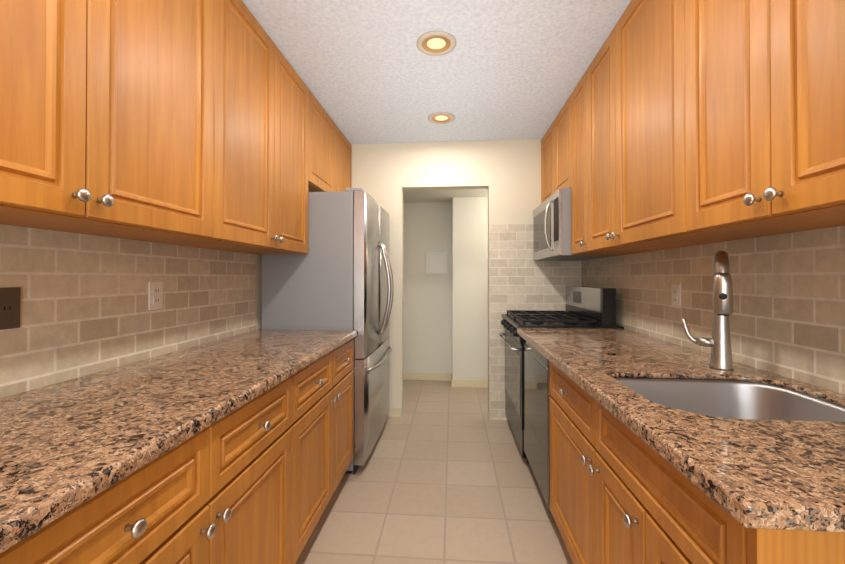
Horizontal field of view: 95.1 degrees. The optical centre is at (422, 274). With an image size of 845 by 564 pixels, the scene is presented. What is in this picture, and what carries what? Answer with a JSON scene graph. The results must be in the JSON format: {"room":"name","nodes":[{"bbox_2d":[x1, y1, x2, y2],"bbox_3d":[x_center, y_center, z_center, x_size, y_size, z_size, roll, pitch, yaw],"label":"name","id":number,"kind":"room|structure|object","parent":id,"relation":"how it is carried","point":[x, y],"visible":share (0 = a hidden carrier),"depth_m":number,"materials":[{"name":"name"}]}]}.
{"room":"kitchen","nodes":[
{"label":"kitchen","id":0,"kind":"room"},
{"bbox_2d":[256,255,261,329],"bbox_3d":[-1.243,0.020,0.734,0.120,2.420,5.750,0,0,4],"label":"wall","id":1,"kind":"structure","parent":0,"point":[258,291],"depth_m":2.47,"materials":[{"name":"beige paint"}]},
{"bbox_2d":[0,0,219,243],"bbox_3d":[-0.988,-0.662,0.968,0.330,1.046,1.006,0,0,4],"label":"upper cabinet","id":2,"kind":"object","parent":1,"relation":"attached to","point":[208,124],"depth_m":1.04,"materials":[{"name":"brown wood"}]},
{"bbox_2d":[0,224,255,397],"bbox_3d":[-1.223,0.090,0.145,0.008,0.530,4.580,0,0,4],"label":"wall tile","id":3,"kind":"structure","parent":1,"relation":"attached to","point":[84,311],"depth_m":1.37,"materials":[{"name":"beige tile"}]},
{"bbox_2d":[0,287,20,329],"bbox_3d":[-1.144,0.092,1.061,0.010,0.114,0.070,0,0,4],"label":"outlet","id":4,"kind":"object","parent":3,"relation":"attached to","point":[10,308],"visible":1,"depth_m":1.07,"materials":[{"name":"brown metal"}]},
{"bbox_2d":[148,282,162,309],"bbox_3d":[-1.102,0.087,1.600,0.010,0.114,0.070,0,0,4],"label":"electrical outlet","id":5,"kind":"object","parent":3,"relation":"attached to","point":[155,295],"visible":1,"depth_m":1.59,"materials":[{"name":"white plastic"}]},
{"bbox_2d":[172,0,311,254],"bbox_3d":[-0.913,-0.654,1.950,0.330,1.046,0.964,0,0,4],"label":"upper cabinet","id":6,"kind":"object","parent":1,"relation":"attached to","point":[266,107],"depth_m":1.83,"materials":[{"name":"brown wood"}]},
{"bbox_2d":[312,94,335,191],"bbox_3d":[-0.856,-0.878,2.691,0.330,0.586,0.518,0,0,4],"label":"upper cabinet","id":7,"kind":"object","parent":1,"relation":"attached to","point":[323,127],"depth_m":2.70,"materials":[{"name":"brown wood"}]},
{"bbox_2d":[336,125,351,191],"bbox_3d":[-0.816,-0.874,3.207,0.330,0.586,0.518,0,0,4],"label":"upper cabinet","id":8,"kind":"object","parent":1,"relation":"attached to","point":[343,146],"depth_m":3.19,"materials":[{"name":"brown wood"}]},
{"bbox_2d":[295,380,572,563],"bbox_3d":[0.085,1.265,1.950,3.541,0.050,8.400,0,0,4],"label":"floor","id":9,"kind":"structure","parent":0,"point":[444,474],"depth_m":2.15,"materials":[{"name":"tile"}]},
{"bbox_2d":[0,373,299,563],"bbox_3d":[-0.840,0.802,0.994,0.618,0.860,1.004,0,0,4],"label":"base cabinet","id":10,"kind":"object","parent":9,"relation":"on","point":[238,449],"depth_m":0.97,"materials":[{"name":"brown wood"}]},
{"bbox_2d":[0,329,355,560],"bbox_3d":[-0.854,0.350,0.708,0.640,0.040,3.424,0,0,4],"label":"countertop","id":11,"kind":"structure","parent":10,"relation":"on","point":[65,446],"depth_m":0.92,"materials":[{"name":"brown stone"}]},
{"bbox_2d":[296,353,335,560],"bbox_3d":[-0.783,0.808,1.741,0.618,0.860,0.494,0,0,4],"label":"base cabinet","id":12,"kind":"object","parent":9,"relation":"on","point":[318,383],"depth_m":1.74,"materials":[{"name":"brown wood"}]},
{"bbox_2d":[262,188,393,473],"bbox_3d":[-0.604,0.354,2.898,0.764,1.787,0.970,0,0,4],"label":"fridge","id":13,"kind":"object","parent":9,"relation":"on","point":[339,276],"visible":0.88,"depth_m":2.43,"materials":[{"name":"grey metal"}]},
{"bbox_2d":[336,341,353,487],"bbox_3d":[-0.748,0.812,2.199,0.618,0.860,0.424,0,0,4],"label":"base cabinet","id":14,"kind":"object","parent":9,"relation":"on","point":[344,357],"depth_m":2.20,"materials":[{"name":"brown wood"}]},
{"bbox_2d":[523,339,550,508],"bbox_3d":[0.944,0.814,2.161,0.631,0.855,0.638,0,0,4],"label":"dishwasher","id":15,"kind":"object","parent":9,"relation":"on","point":[537,395],"visible":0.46,"depth_m":2.09,"materials":[{"name":"silver metal"}]},
{"bbox_2d":[499,286,623,463],"bbox_3d":[0.968,0.669,2.900,0.701,1.157,0.822,0,0,4],"label":"stove","id":16,"kind":"object","parent":9,"relation":"on","point":[590,307],"visible":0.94,"depth_m":2.70,"materials":[{"name":"black metal"}]},
{"bbox_2d":[549,363,588,563],"bbox_3d":[0.900,0.807,1.539,0.628,0.860,0.596,0,0,4],"label":"base cabinet","id":17,"kind":"object","parent":9,"relation":"on","point":[569,407],"depth_m":1.55,"materials":[{"name":"brown wood"}]},
{"bbox_2d":[589,399,844,563],"bbox_3d":[0.851,0.802,0.902,0.629,0.860,0.680,0,0,4],"label":"base cabinet","id":18,"kind":"object","parent":9,"relation":"on","point":[640,512],"depth_m":0.90,"materials":[{"name":"brown wood"}]},
{"bbox_2d":[517,328,844,538],"bbox_3d":[0.875,0.356,1.509,0.674,0.041,1.966,0,0,4],"label":"countertop","id":19,"kind":"structure","parent":18,"relation":"on","point":[785,478],"depth_m":0.79,"materials":[{"name":"brown stone"}]},
{"bbox_2d":[682,251,740,370],"bbox_3d":[1.039,0.125,1.359,0.138,0.419,0.200,0,0,4],"label":"faucet","id":20,"kind":"object","parent":19,"relation":"on","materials":[{"name":"silver metal"}]},
{"bbox_2d":[617,375,844,418],"bbox_3d":[0.864,0.461,1.092,0.560,0.220,0.475,0,0,4],"label":"sink","id":21,"kind":"object","parent":19,"relation":"in","point":[761,398],"depth_m":1.28,"materials":[{"name":"silver metal"}]},
{"bbox_2d":[242,0,630,143],"bbox_3d":[0.085,-1.205,1.970,3.541,0.050,8.400,0,0,4],"label":"ceiling","id":22,"kind":"structure","parent":0,"point":[368,72],"depth_m":2.12,"materials":[{"name":"paint"}]},
{"bbox_2d":[416,31,455,55],"bbox_3d":[0.070,-1.175,1.971,0.204,0.008,0.204,0,0,4],"label":"recessed light","id":23,"kind":"object","parent":22,"relation":"in","point":[435,43],"visible":1,"depth_m":1.97,"materials":[{"name":"beige"}]},
{"bbox_2d":[428,112,454,123],"bbox_3d":[0.141,-1.168,2.889,0.204,0.008,0.204,0,0,4],"label":"recessed light","id":24,"kind":"object","parent":22,"relation":"in","point":[438,118],"visible":1,"depth_m":2.88,"materials":[{"name":"beige"}]},
{"bbox_2d":[403,197,487,379],"bbox_3d":[0.211,0.047,4.127,3.140,2.420,1.240,0,0,4],"label":"wall","id":25,"kind":"structure","parent":0,"point":[445,323],"depth_m":4.62,"materials":[{"name":"white paint"}]},
{"bbox_2d":[403,372,452,380],"bbox_3d":[-0.419,1.217,4.657,1.556,0.090,0.016,0,0,4],"label":"baseboard","id":26,"kind":"structure","parent":25,"relation":"attached to","point":[406,375],"depth_m":4.62,"materials":[{"name":"beige paint"}]},
{"bbox_2d":[426,252,447,273],"bbox_3d":[0.169,-0.139,4.621,0.260,0.260,0.020,0,0,4],"label":"intercom panel","id":27,"kind":"object","parent":25,"relation":"attached to","point":[436,262],"visible":1,"depth_m":4.61,"materials":[{"name":"white plastic"}]},
{"bbox_2d":[450,378,487,387],"bbox_3d":[0.997,1.214,4.281,1.353,0.090,0.016,0,0,4],"label":"baseboard","id":28,"kind":"structure","parent":25,"relation":"attached to","point":[465,383],"depth_m":4.31,"materials":[{"name":"beige paint"}]},
{"bbox_2d":[403,189,487,202],"bbox_3d":[0.207,-1.018,4.076,2.900,0.289,1.120,0,0,4],"label":"ceiling soffit","id":29,"kind":"structure","parent":0,"point":[417,196],"depth_m":4.20,"materials":[{"name":"white paint"}]},
{"bbox_2d":[351,139,581,416],"bbox_3d":[0.199,0.042,3.446,2.341,2.420,0.120,0,0,4],"label":"wall","id":30,"kind":"structure","parent":0,"point":[506,174],"depth_m":3.40,"materials":[{"name":"beige paint"}]},
{"bbox_2d":[489,224,580,419],"bbox_3d":[0.964,0.408,3.319,0.775,1.685,0.008,0,0,4],"label":"wall tile","id":31,"kind":"structure","parent":30,"relation":"attached to","point":[520,278],"depth_m":3.33,"materials":[{"name":"beige tile"}]},
{"bbox_3d":[1.210,0.018,0.545,0.120,2.420,5.750,0,0,4],"label":"wall","id":32,"kind":"structure","parent":0,"visible":0},
{"bbox_2d":[541,123,552,203],"bbox_3d":[1.169,-0.865,3.107,0.330,0.606,0.415,0,0,4],"label":"upper cabinet","id":33,"kind":"object","parent":32,"relation":"attached to","point":[547,141],"depth_m":3.14,"materials":[{"name":"brown wood"}]},
{"bbox_2d":[553,98,568,193],"bbox_3d":[1.137,-0.868,2.693,0.330,0.606,0.414,0,0,4],"label":"upper cabinet","id":34,"kind":"object","parent":32,"relation":"attached to","point":[561,122],"depth_m":2.74,"materials":[{"name":"brown wood"}]},
{"bbox_2d":[533,188,619,260],"bbox_3d":[1.090,-0.340,2.898,0.455,0.435,0.818,0,0,4],"label":"microwave","id":35,"kind":"object","parent":34,"relation":"attached to","point":[552,227],"visible":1,"depth_m":2.67,"materials":[{"name":"silver metal"}]},
{"bbox_2d":[569,73,584,254],"bbox_3d":[1.109,-0.651,2.332,0.330,1.046,0.307,0,0,4],"label":"upper cabinet","id":36,"kind":"object","parent":32,"relation":"attached to","point":[577,97],"depth_m":2.39,"materials":[{"name":"brown wood"}]},
{"bbox_2d":[585,36,671,254],"bbox_3d":[1.083,-0.654,1.990,0.330,1.046,0.380,0,0,4],"label":"upper cabinet","id":37,"kind":"object","parent":32,"relation":"attached to","point":[598,226],"depth_m":2.06,"materials":[{"name":"brown wood"}]},
{"bbox_2d":[609,0,762,247],"bbox_3d":[1.048,-0.657,1.531,0.330,1.046,0.540,0,0,4],"label":"upper cabinet","id":38,"kind":"object","parent":32,"relation":"attached to","point":[643,42],"depth_m":1.56,"materials":[{"name":"brown wood"}]},
{"bbox_2d":[581,226,844,393],"bbox_3d":[1.141,0.528,0.481,0.008,1.400,5.619,0,0,4],"label":"wall tile","id":39,"kind":"structure","parent":32,"relation":"attached to","point":[787,317],"depth_m":1.39,"materials":[{"name":"beige tile"}]},
{"bbox_2d":[671,284,680,307],"bbox_3d":[1.239,0.104,1.891,0.010,0.114,0.070,0,0,4],"label":"electrical outlet","id":40,"kind":"object","parent":39,"relation":"attached to","point":[676,294],"visible":1,"depth_m":1.88,"materials":[{"name":"white plastic"}]},
{"bbox_2d":[677,0,844,239],"bbox_3d":[1.001,-0.662,0.923,0.330,1.046,0.680,0,0,4],"label":"upper cabinet","id":41,"kind":"object","parent":32,"relation":"attached to","point":[679,123],"depth_m":0.97,"materials":[{"name":"brown wood"}]}
]}

